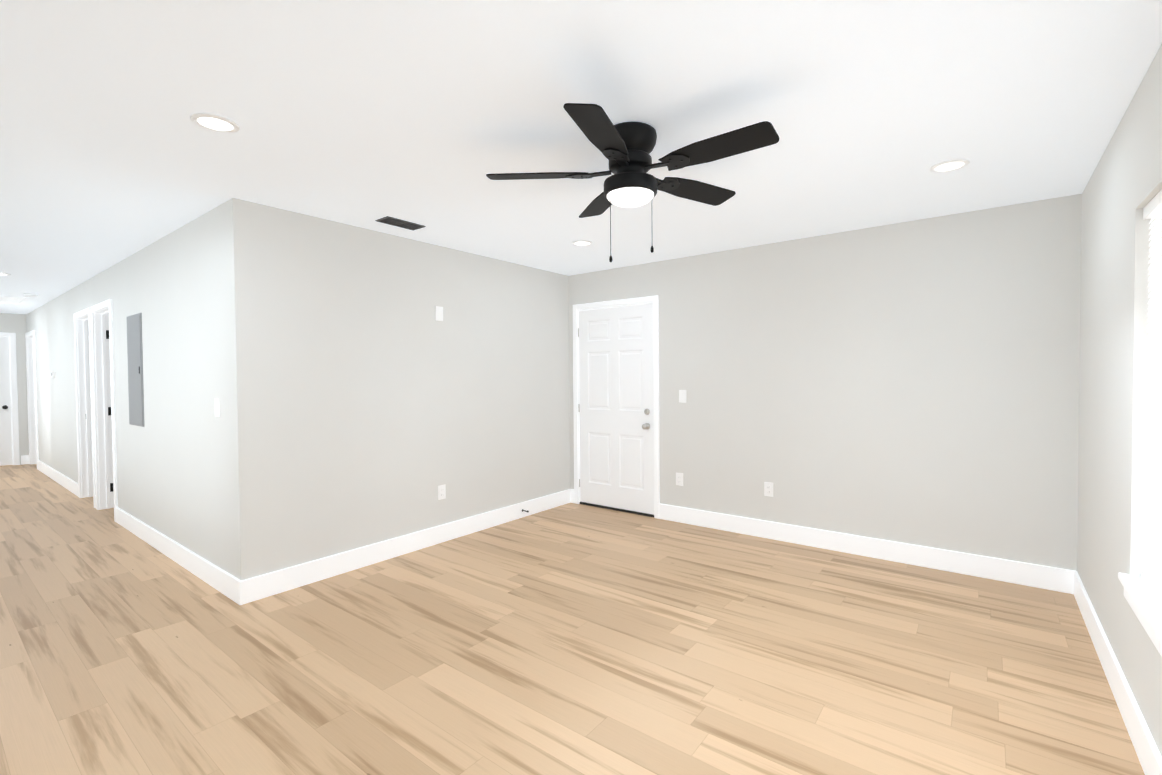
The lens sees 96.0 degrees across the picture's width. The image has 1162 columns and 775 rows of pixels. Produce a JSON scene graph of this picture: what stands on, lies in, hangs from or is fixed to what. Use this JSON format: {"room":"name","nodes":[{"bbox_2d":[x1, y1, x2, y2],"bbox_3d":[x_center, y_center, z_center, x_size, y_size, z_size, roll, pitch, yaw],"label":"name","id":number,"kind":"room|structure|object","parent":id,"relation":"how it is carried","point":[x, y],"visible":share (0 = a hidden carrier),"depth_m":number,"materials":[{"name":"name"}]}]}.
{"room":"empty living room","nodes":[
{"label":"empty living room","id":0,"kind":"room"},
{"bbox_2d":[0,313,28,464],"bbox_3d":[-8.668,0.014,9.090,0.120,2.440,5.000,1,2,38],"label":"wall","id":1,"kind":"structure","parent":0,"point":[12,323],"depth_m":8.47,"materials":[{"name":"paint"}]},
{"bbox_2d":[0,337,12,465],"bbox_3d":[-9.383,0.229,8.081,0.099,2.048,0.774,1,2,38],"label":"door","id":2,"kind":"structure","parent":1,"relation":"in","point":[6,455],"depth_m":8.35,"materials":[{"name":"white wood"}]},
{"bbox_2d":[0,332,19,464],"bbox_3d":[-9.419,0.197,8.108,0.138,2.128,0.916,1,2,38],"label":"door frame","id":3,"kind":"structure","parent":1,"relation":"attached to","point":[14,396],"depth_m":8.40,"materials":[{"name":"white wood"}]},
{"bbox_2d":[21,455,28,464],"bbox_3d":[-9.040,1.177,8.512,0.016,0.145,0.104,1,2,38],"label":"baseboard","id":4,"kind":"structure","parent":1,"relation":"attached to","point":[24,459],"depth_m":8.50,"materials":[{"name":"white wood"}]},
{"bbox_2d":[26,198,262,580],"bbox_3d":[-5.505,0.058,5.881,8.812,2.440,0.120,1,2,38],"label":"wall","id":5,"kind":"structure","parent":0,"point":[188,469],"depth_m":3.71,"materials":[{"name":"paint"}]},
{"bbox_2d":[25,330,38,468],"bbox_3d":[-8.616,0.187,8.286,0.846,2.128,0.138,1,2,38],"label":"trim","id":6,"kind":"structure","parent":5,"relation":"attached to","point":[32,398],"depth_m":8.47,"materials":[{"name":"white wood"}]},
{"bbox_2d":[37,460,78,496],"bbox_3d":[-7.068,1.193,7.038,3.144,0.145,0.016,1,2,38],"label":"baseboard","id":7,"kind":"structure","parent":5,"relation":"attached to","point":[69,484],"depth_m":6.84,"materials":[{"name":"white wood"}]},
{"bbox_2d":[74,307,95,507],"bbox_3d":[-5.463,0.215,5.841,0.846,2.128,0.138,1,2,38],"label":"trim","id":8,"kind":"structure","parent":5,"relation":"attached to","point":[84,403],"depth_m":6.04,"materials":[{"name":"white wood"}]},
{"bbox_2d":[91,299,117,521],"bbox_3d":[-4.744,0.221,5.284,0.846,2.128,0.138,1,2,38],"label":"trim","id":9,"kind":"structure","parent":5,"relation":"attached to","point":[104,400],"depth_m":5.48,"materials":[{"name":"white wood"}]},
{"bbox_2d":[106,330,113,491],"bbox_3d":[-5.359,0.249,5.801,0.922,1.710,0.065,1,2,38],"label":"hardware piece","id":10,"kind":"object","parent":9,"relation":"attached to","point":[109,413],"visible":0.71,"depth_m":5.54,"materials":[{"name":"black"}]},
{"bbox_2d":[127,313,143,426],"bbox_3d":[-3.846,-0.148,4.503,0.460,0.955,0.014,1,2,38],"label":"electrical panel","id":11,"kind":"object","parent":5,"relation":"attached to","point":[135,370],"visible":0.98,"depth_m":4.47,"materials":[{"name":"grey metal"}]},
{"bbox_2d":[116,507,240,603],"bbox_3d":[-3.247,1.227,4.076,3.014,0.145,0.016,1,2,38],"label":"baseboard","id":12,"kind":"structure","parent":5,"relation":"attached to","point":[225,583],"depth_m":3.76,"materials":[{"name":"white wood"}]},
{"bbox_2d":[214,398,219,416],"bbox_3d":[-2.322,0.128,3.330,0.072,0.116,0.013,1,2,38],"label":"light switch","id":13,"kind":"object","parent":5,"relation":"attached to","point":[217,406],"visible":1,"depth_m":3.32,"materials":[{"name":"white plastic"}]},
{"bbox_2d":[255,203,569,573],"bbox_3d":[-1.103,0.054,4.465,0.120,2.440,3.038,1,2,38],"label":"wall","id":14,"kind":"structure","parent":0,"point":[389,403],"depth_m":3.96,"materials":[{"name":"paint"}]},
{"bbox_2d":[239,489,570,604],"bbox_3d":[-1.082,1.203,4.395,0.016,0.145,3.174,1,2,38],"label":"baseboard","id":15,"kind":"structure","parent":14,"relation":"attached to","point":[252,589],"depth_m":3.87,"materials":[{"name":"white wood"}]},
{"bbox_2d":[435,306,442,320],"bbox_3d":[-1.161,-0.605,4.281,0.006,0.116,0.072,1,2,38],"label":"outlet","id":16,"kind":"object","parent":14,"relation":"attached to","point":[439,313],"visible":1,"depth_m":4.28,"materials":[{"name":"white plastic"}]},
{"bbox_2d":[438,484,445,499],"bbox_3d":[-1.147,0.864,4.313,0.009,0.116,0.072,1,2,38],"label":"outlet","id":17,"kind":"object","parent":14,"relation":"attached to","point":[441,491],"visible":1,"depth_m":4.31,"materials":[{"name":"white plastic"}]},
{"bbox_2d":[0,464,1144,774],"bbox_3d":[-3.443,1.337,5.213,13.507,0.120,5.580,1,2,38],"label":"floor","id":18,"kind":"structure","parent":0,"point":[574,640],"depth_m":2.49,"materials":[{"name":"brown wood"}]},
{"bbox_2d":[0,0,1161,313],"bbox_3d":[-3.463,-1.223,5.158,13.507,0.120,5.580,1,2,38],"label":"ceiling","id":19,"kind":"structure","parent":0,"point":[428,114],"depth_m":2.14,"materials":[{"name":"paint"}]},
{"bbox_2d":[0,295,29,304],"bbox_3d":[-7.736,-1.158,6.778,0.850,0.012,0.740,1,2,38],"label":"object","id":20,"kind":"structure","parent":19,"relation":"attached to","point":[12,300],"depth_m":6.92,"materials":[{"name":"white"}]},
{"bbox_2d":[23,293,37,296],"bbox_3d":[-6.850,-1.147,6.509,0.128,0.036,0.128,1,2,38],"label":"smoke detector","id":21,"kind":"object","parent":19,"relation":"attached to","point":[29,295],"visible":1,"depth_m":6.48,"materials":[{"name":"white plastic"}]},
{"bbox_2d":[190,113,239,132],"bbox_3d":[-1.537,-1.110,2.199,0.172,0.009,0.172,1,2,38],"label":"recessed light","id":22,"kind":"object","parent":19,"relation":"in","point":[211,122],"visible":1,"depth_m":2.19,"materials":[{"name":"white plastic"}]},
{"bbox_2d":[375,216,425,230],"bbox_3d":[-1.258,-1.142,3.652,0.150,0.011,0.300,1,2,38],"label":"ceiling vent","id":23,"kind":"object","parent":19,"relation":"in","point":[399,223],"visible":1,"depth_m":3.63,"materials":[{"name":"grey metal"}]},
{"bbox_2d":[572,240,592,245],"bbox_3d":[0.010,-1.166,4.225,0.172,0.009,0.172,1,2,38],"label":"recessed light","id":24,"kind":"object","parent":19,"relation":"in","point":[582,243],"visible":0.98,"depth_m":4.21,"materials":[{"name":"white plastic"}]},
{"bbox_2d":[486,103,778,261],"bbox_3d":[0.254,-0.845,2.303,1.188,0.571,1.242,1,2,38],"label":"ceiling fan","id":25,"kind":"object","parent":19,"relation":"hanging from","point":[626,149],"visible":1,"depth_m":2.22,"materials":[{"name":"black metal"}]},
{"bbox_2d":[930,159,969,172],"bbox_3d":[1.911,-1.148,2.712,0.172,0.009,0.172,1,2,38],"label":"recessed light","id":26,"kind":"object","parent":19,"relation":"in","point":[948,165],"visible":1,"depth_m":2.70,"materials":[{"name":"white plastic"}]},
{"bbox_2d":[568,194,1081,570],"bbox_3d":[-1.978,0.003,7.154,13.067,2.440,0.140,1,2,38],"label":"wall","id":27,"kind":"structure","parent":0,"point":[915,382],"depth_m":3.80,"materials":[{"name":"paint"}]},
{"bbox_2d":[570,489,573,502],"bbox_3d":[-0.094,1.169,5.626,0.069,0.145,0.016,1,2,38],"label":"baseboard","id":28,"kind":"structure","parent":27,"relation":"attached to","point":[572,495],"depth_m":5.62,"materials":[{"name":"white wood"}]},
{"bbox_2d":[578,303,653,514],"bbox_3d":[0.328,0.208,5.271,0.910,2.026,0.114,1,2,38],"label":"entry door","id":29,"kind":"structure","parent":27,"relation":"in","point":[616,390],"depth_m":5.26,"materials":[{"name":"white wood"}]},
{"bbox_2d":[573,295,659,518],"bbox_3d":[0.374,0.185,5.322,1.028,2.118,0.157,1,2,38],"label":"door frame","id":30,"kind":"structure","parent":27,"relation":"attached to","point":[654,300],"depth_m":5.18,"materials":[{"name":"white wood"}]},
{"bbox_2d":[580,502,653,516],"bbox_3d":[0.384,1.232,5.347,0.904,0.022,0.134,1,2,38],"label":"sill","id":31,"kind":"structure","parent":27,"relation":"attached to","point":[621,510],"depth_m":5.27,"materials":[{"name":"black rubber"}]},
{"bbox_2d":[676,473,682,485],"bbox_3d":[0.912,0.850,4.841,0.072,0.116,0.009,1,2,38],"label":"outlet","id":32,"kind":"object","parent":27,"relation":"attached to","point":[679,479],"visible":1,"depth_m":4.84,"materials":[{"name":"white plastic"}]},
{"bbox_2d":[679,390,685,402],"bbox_3d":[0.933,0.080,4.801,0.072,0.116,0.013,1,2,38],"label":"light switch","id":33,"kind":"object","parent":27,"relation":"attached to","point":[682,396],"visible":1,"depth_m":4.80,"materials":[{"name":"white plastic"}]},
{"bbox_2d":[764,482,772,496],"bbox_3d":[1.559,0.846,4.340,0.072,0.116,0.009,1,2,38],"label":"outlet","id":34,"kind":"object","parent":27,"relation":"attached to","point":[768,488],"visible":1,"depth_m":4.34,"materials":[{"name":"white plastic"}]},
{"bbox_2d":[659,504,1073,593],"bbox_3d":[1.891,1.186,4.087,2.898,0.145,0.016,1,2,38],"label":"baseboard","id":35,"kind":"structure","parent":27,"relation":"attached to","point":[1036,575],"depth_m":3.81,"materials":[{"name":"white wood"}]},
{"bbox_2d":[1077,44,1161,755],"bbox_3d":[1.555,0.104,1.163,0.140,2.440,5.000,1,2,38],"label":"wall","id":36,"kind":"structure","parent":0,"point":[1122,189],"depth_m":2.21,"materials":[{"name":"paint"}]},
{"bbox_2d":[1074,571,1161,774],"bbox_3d":[1.540,1.249,1.283,0.016,0.145,4.880,1,2,38],"label":"baseboard","id":37,"kind":"structure","parent":36,"relation":"attached to","point":[1146,749],"depth_m":2.08,"materials":[{"name":"white"}]},
{"bbox_2d":[1118,572,1161,655],"bbox_3d":[1.589,0.798,1.282,0.113,0.086,1.930,1,2,38],"label":"window sill","id":38,"kind":"structure","parent":36,"relation":"attached to","point":[1145,604],"depth_m":1.81,"materials":[{"name":"white"}]},
{"bbox_2d":[1141,190,1161,603],"bbox_3d":[1.623,0.047,1.235,0.118,1.418,1.858,1,2,38],"label":"window unit","id":39,"kind":"structure","parent":36,"relation":"in","point":[1151,576],"depth_m":1.90,"materials":[{"name":"white plastic"}]}
]}

